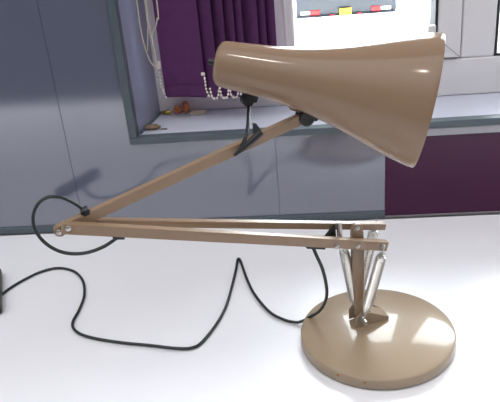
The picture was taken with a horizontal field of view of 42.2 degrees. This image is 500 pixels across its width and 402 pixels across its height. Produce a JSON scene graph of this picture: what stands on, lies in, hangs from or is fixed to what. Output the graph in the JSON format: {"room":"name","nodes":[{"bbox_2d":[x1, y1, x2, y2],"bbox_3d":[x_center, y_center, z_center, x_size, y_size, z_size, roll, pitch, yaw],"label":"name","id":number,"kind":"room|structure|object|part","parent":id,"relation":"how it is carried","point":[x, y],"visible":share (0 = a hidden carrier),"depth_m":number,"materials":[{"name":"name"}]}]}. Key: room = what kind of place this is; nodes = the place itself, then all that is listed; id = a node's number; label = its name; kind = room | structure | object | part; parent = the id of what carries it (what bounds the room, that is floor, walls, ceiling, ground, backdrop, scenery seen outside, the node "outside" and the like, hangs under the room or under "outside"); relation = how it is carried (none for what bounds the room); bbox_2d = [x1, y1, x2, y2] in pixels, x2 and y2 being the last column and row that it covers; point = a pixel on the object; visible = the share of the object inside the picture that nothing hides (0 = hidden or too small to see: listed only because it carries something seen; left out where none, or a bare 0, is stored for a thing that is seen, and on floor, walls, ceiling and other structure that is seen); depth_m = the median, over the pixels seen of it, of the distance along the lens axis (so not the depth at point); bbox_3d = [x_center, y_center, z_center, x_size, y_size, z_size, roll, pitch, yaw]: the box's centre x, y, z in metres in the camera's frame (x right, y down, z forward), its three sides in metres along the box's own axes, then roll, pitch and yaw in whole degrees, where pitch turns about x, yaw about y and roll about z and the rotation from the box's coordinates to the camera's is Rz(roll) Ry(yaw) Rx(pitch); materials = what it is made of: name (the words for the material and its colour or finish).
{"room":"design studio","nodes":[
{"label":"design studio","id":0,"kind":"room"},
{"bbox_2d":[118,0,159,133],"bbox_3d":[-0.202,-0.434,0.962,0.025,0.668,0.114,-3,25,5],"label":"wall","id":1,"kind":"structure","parent":0,"point":[141,71],"depth_m":1.05,"materials":[{"name":"grey paint"}]},
{"bbox_2d":[106,0,138,138],"bbox_3d":[-0.213,-0.406,0.903,0.013,0.668,0.018,-3,25,5],"label":"trim","id":2,"kind":"structure","parent":1,"relation":"attached to","point":[112,5],"depth_m":0.99,"materials":[{"name":"wood"}]},
{"bbox_2d":[139,111,161,133],"bbox_3d":[-0.168,-0.133,1.099,0.004,0.004,0.112,0,25,11],"label":"trim","id":3,"kind":"structure","parent":1,"relation":"attached to","point":[159,113],"depth_m":1.10,"materials":[{"name":"stone"}]},
{"bbox_2d":[0,0,499,235],"bbox_3d":[0.458,-1.759,0.391,5.000,5.240,0.300,-3,25,5],"label":"wall","id":4,"kind":"structure","parent":0,"point":[64,131],"depth_m":1.04,"materials":[{"name":"grey paint"}]},
{"bbox_2d":[0,211,499,234],"bbox_3d":[0.600,0.002,1.034,5.000,0.012,0.015,-3,25,5],"label":"baseboard","id":5,"kind":"structure","parent":4,"relation":"attached to","point":[369,214],"depth_m":1.07,"materials":[{"name":"wood"}]},
{"bbox_2d":[129,114,499,144],"bbox_3d":[1.441,-0.174,0.891,3.283,0.011,0.018,-3,25,5],"label":"trim","id":6,"kind":"structure","parent":4,"relation":"attached to","point":[481,120],"depth_m":1.02,"materials":[{"name":"wood"}]},
{"bbox_2d":[139,92,499,134],"bbox_3d":[0.810,-0.180,1.028,2.003,0.011,0.152,-3,25,5],"label":"windowsill","id":7,"kind":"structure","parent":4,"relation":"attached to","point":[482,103],"depth_m":1.07,"materials":[{"name":"white paint"}]},
{"bbox_2d":[144,124,160,129],"bbox_3d":[-0.161,-0.122,1.066,0.029,0.009,0.020,-3,25,5],"label":"dry leaf","id":8,"kind":"object","parent":7,"relation":"on","point":[151,126],"visible":1,"depth_m":1.06,"materials":[{"name":"brown plant"}]},
{"bbox_2d":[161,110,170,114],"bbox_3d":[-0.147,-0.155,1.137,0.017,0.008,0.008,-8,25,-6],"label":"brass fitting","id":9,"kind":"object","parent":7,"relation":"on","point":[167,112],"visible":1,"depth_m":1.14,"materials":[{"name":"gold metal"}]},
{"bbox_2d":[174,105,181,113],"bbox_3d":[-0.126,-0.160,1.133,0.015,0.016,0.010,-3,25,5],"label":"scrap","id":10,"kind":"object","parent":7,"relation":"on","point":[177,109],"visible":1,"depth_m":1.13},
{"bbox_2d":[182,101,189,113],"bbox_3d":[-0.111,-0.163,1.131,0.013,0.023,0.009,-3,25,5],"label":"scrap","id":11,"kind":"object","parent":7,"relation":"on","point":[185,105],"visible":1,"depth_m":1.13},
{"bbox_2d":[190,110,205,114],"bbox_3d":[-0.090,-0.155,1.129,0.026,0.004,0.014,-3,25,5],"label":"strip","id":12,"kind":"object","parent":7,"relation":"on","point":[193,112],"visible":1,"depth_m":1.12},
{"bbox_2d":[146,0,499,111],"bbox_3d":[0.782,-0.510,0.948,1.993,0.658,0.066,-3,25,5],"label":"window","id":13,"kind":"structure","parent":4,"relation":"in","point":[471,63],"depth_m":1.08,"materials":[{"name":"white plastic"}]},
{"bbox_2d":[136,0,276,99],"bbox_3d":[0.734,-0.487,0.864,1.855,0.612,0.077,-3,25,5],"label":"vertical blind","id":14,"kind":"object","parent":13,"relation":"attached to","point":[190,33],"visible":0.81,"depth_m":1.03,"materials":[{"name":"purple fabric"}]},
{"bbox_3d":[-0.178,-0.464,0.931,0.013,0.495,0.003,-3,25,5],"label":"pull cord","id":15,"kind":"part","parent":14,"relation":"part of","materials":[{"name":"white fabric"}]},
{"bbox_3d":[-0.179,-0.451,0.932,0.020,0.521,0.002,-3,25,5],"label":"pull cord","id":16,"kind":"part","parent":14,"relation":"part of","materials":[{"name":"white plastic"}]},
{"bbox_3d":[-0.164,-0.472,0.915,0.024,0.471,0.003,11,29,31],"label":"pull cord","id":17,"kind":"part","parent":14,"relation":"part of","materials":[{"name":"white fabric"}]},
{"bbox_3d":[-0.143,-0.195,1.059,0.009,0.059,0.004,-11,25,-12],"label":"bead chain","id":18,"kind":"part","parent":14,"relation":"part of","materials":[{"name":"white plastic"}]},
{"bbox_3d":[-0.069,-0.182,1.024,0.008,0.039,0.006,-3,25,5],"label":"bead chain","id":19,"kind":"part","parent":14,"relation":"part of","materials":[{"name":"white plastic"}]},
{"bbox_3d":[-0.056,-0.170,1.027,0.017,0.020,0.004,-2,25,7],"label":"bead chain","id":20,"kind":"part","parent":14,"relation":"part of","materials":[{"name":"white plastic"}]},
{"bbox_3d":[-0.041,-0.171,1.026,0.017,0.020,0.004,-2,25,7],"label":"bead chain","id":21,"kind":"part","parent":14,"relation":"part of","materials":[{"name":"white plastic"}]},
{"bbox_3d":[0.174,-0.489,1.003,0.228,0.467,0.004,-3,25,5],"label":"pane","id":22,"kind":"part","parent":13,"relation":"part of","materials":[{"name":"clear glass"}]},
{"bbox_3d":[0.168,-0.490,1.000,0.321,0.547,0.058,-3,25,5],"label":"sash","id":23,"kind":"part","parent":13,"relation":"part of","materials":[{"name":"white plastic"}]},
{"bbox_2d":[427,125,499,135],"bbox_3d":[1.643,-0.172,0.878,2.879,0.013,0.014,-3,25,5],"label":"trim","id":24,"kind":"structure","parent":4,"relation":"attached to","point":[485,128],"depth_m":0.99,"materials":[{"name":"metal"}]},
{"bbox_3d":[0.558,1.378,-0.098,6.000,0.060,3.200,-3,25,5],"label":"floor","id":25,"kind":"structure","parent":0,"visible":0},
{"bbox_2d":[0,214,499,401],"bbox_3d":[0.403,0.533,0.817,3.000,0.740,0.844,-3,25,5],"label":"desk","id":26,"kind":"object","parent":25,"relation":"on","point":[173,293],"visible":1,"depth_m":0.86,"materials":[{"name":"white laminate"}]},
{"bbox_2d":[0,32,455,389],"bbox_3d":[-0.095,-0.005,0.756,0.650,0.367,0.333,-3,24,4],"label":"desk lamp","id":27,"kind":"object","parent":26,"relation":"on","point":[381,94],"visible":1,"depth_m":0.63,"materials":[{"name":"beige metal"}]},
{"bbox_2d":[0,269,1,312],"bbox_3d":[-0.370,0.130,0.937,0.022,0.016,0.116,-12,25,-16],"label":"switch","id":28,"kind":"object","parent":27,"relation":"attached to","point":[0,269],"depth_m":0.93,"materials":[{"name":"black plastic"}]},
{"bbox_3d":[-0.179,0.027,0.610,0.011,0.011,0.009,-11,25,-14],"label":"elbow plate","id":29,"kind":"part","parent":27,"relation":"part of","materials":[{"name":"beige paint"}]},
{"bbox_3d":[-0.165,0.021,0.606,0.073,0.060,0.022,-11,25,-14],"label":"power cord","id":30,"kind":"part","parent":27,"relation":"part of","materials":[{"name":"black rubber"}]},
{"bbox_3d":[-0.131,0.066,0.869,0.493,0.148,0.224,1,25,13],"label":"power cord","id":31,"kind":"part","parent":27,"relation":"part of","materials":[{"name":"black rubber"}]},
{"bbox_3d":[-0.064,-0.027,0.625,0.248,0.077,0.009,-11,25,-14],"label":"arm","id":32,"kind":"part","parent":27,"relation":"part of","materials":[{"name":"beige paint"}]},
{"bbox_2d":[208,58,214,64],"bbox_3d":[-0.036,-0.135,0.635,0.010,0.010,0.009,0,25,12],"label":"switch","id":33,"kind":"object","parent":27,"relation":"attached to","point":[211,61],"depth_m":0.63,"materials":[{"name":"black plastic"}]},
{"bbox_3d":[-0.003,-0.072,0.637,0.013,0.039,0.053,3,26,18],"label":"power cord","id":34,"kind":"part","parent":27,"relation":"part of","materials":[{"name":"black rubber"}]},
{"bbox_3d":[0.076,-0.087,0.612,0.219,0.127,0.126,-5,24,1],"label":"lamp shade","id":35,"kind":"part","parent":27,"relation":"part of","materials":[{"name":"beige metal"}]},
{"bbox_3d":[0.122,0.081,0.733,0.014,0.125,0.006,-11,25,-14],"label":"post","id":36,"kind":"part","parent":27,"relation":"part of","materials":[{"name":"brown metal"}]},
{"label":"outside","id":37,"kind":"structure","parent":0,"visible":0},
{"bbox_2d":[396,0,429,11],"bbox_3d":[7.204,-11.012,28.754,70.000,0.100,59.690,-3,25,5],"label":"floor","id":38,"kind":"structure","parent":37,"point":[401,5],"depth_m":15.23,"materials":[{"name":"white"}]},
{"bbox_2d":[293,0,297,40],"bbox_3d":[0.556,-2.269,8.638,0.150,1.750,0.180,-3,25,5],"label":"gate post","id":39,"kind":"object","parent":38,"relation":"on","point":[294,1],"visible":0.08,"depth_m":8.49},
{"bbox_2d":[296,0,396,18],"bbox_3d":[1.809,-4.332,13.222,1.800,1.500,4.125,-3,25,5],"label":"parked car","id":40,"kind":"object","parent":38,"relation":"on","point":[304,8],"visible":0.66,"depth_m":11.49,"materials":[{"name":"paint"}]},
{"bbox_2d":[300,10,319,15],"bbox_3d":[1.072,-3.354,11.572,0.350,0.090,0.030,-3,25,5],"label":"tail light","id":41,"kind":"object","parent":40,"relation":"on","point":[302,12],"depth_m":11.56,"materials":[{"name":"red plastic"}]},
{"bbox_3d":[1.682,-3.342,11.425,0.210,0.120,0.023,-3,25,5],"label":"number plate","id":42,"kind":"part","parent":40,"relation":"part of","materials":[{"name":"yellow plastic"}]},
{"bbox_2d":[371,5,390,10],"bbox_3d":[2.315,-3.412,11.456,0.350,0.090,0.030,-3,25,5],"label":"tail light","id":43,"kind":"object","parent":40,"relation":"on","point":[373,7],"depth_m":11.44,"materials":[{"name":"red plastic"}]},
{"bbox_2d":[297,9,499,47],"bbox_3d":[3.236,-2.148,8.799,23.000,0.965,0.220,-3,25,5],"label":"wall","id":44,"kind":"structure","parent":38,"relation":"on","point":[415,21],"depth_m":8.71,"materials":[{"name":"white paint"}]}
]}

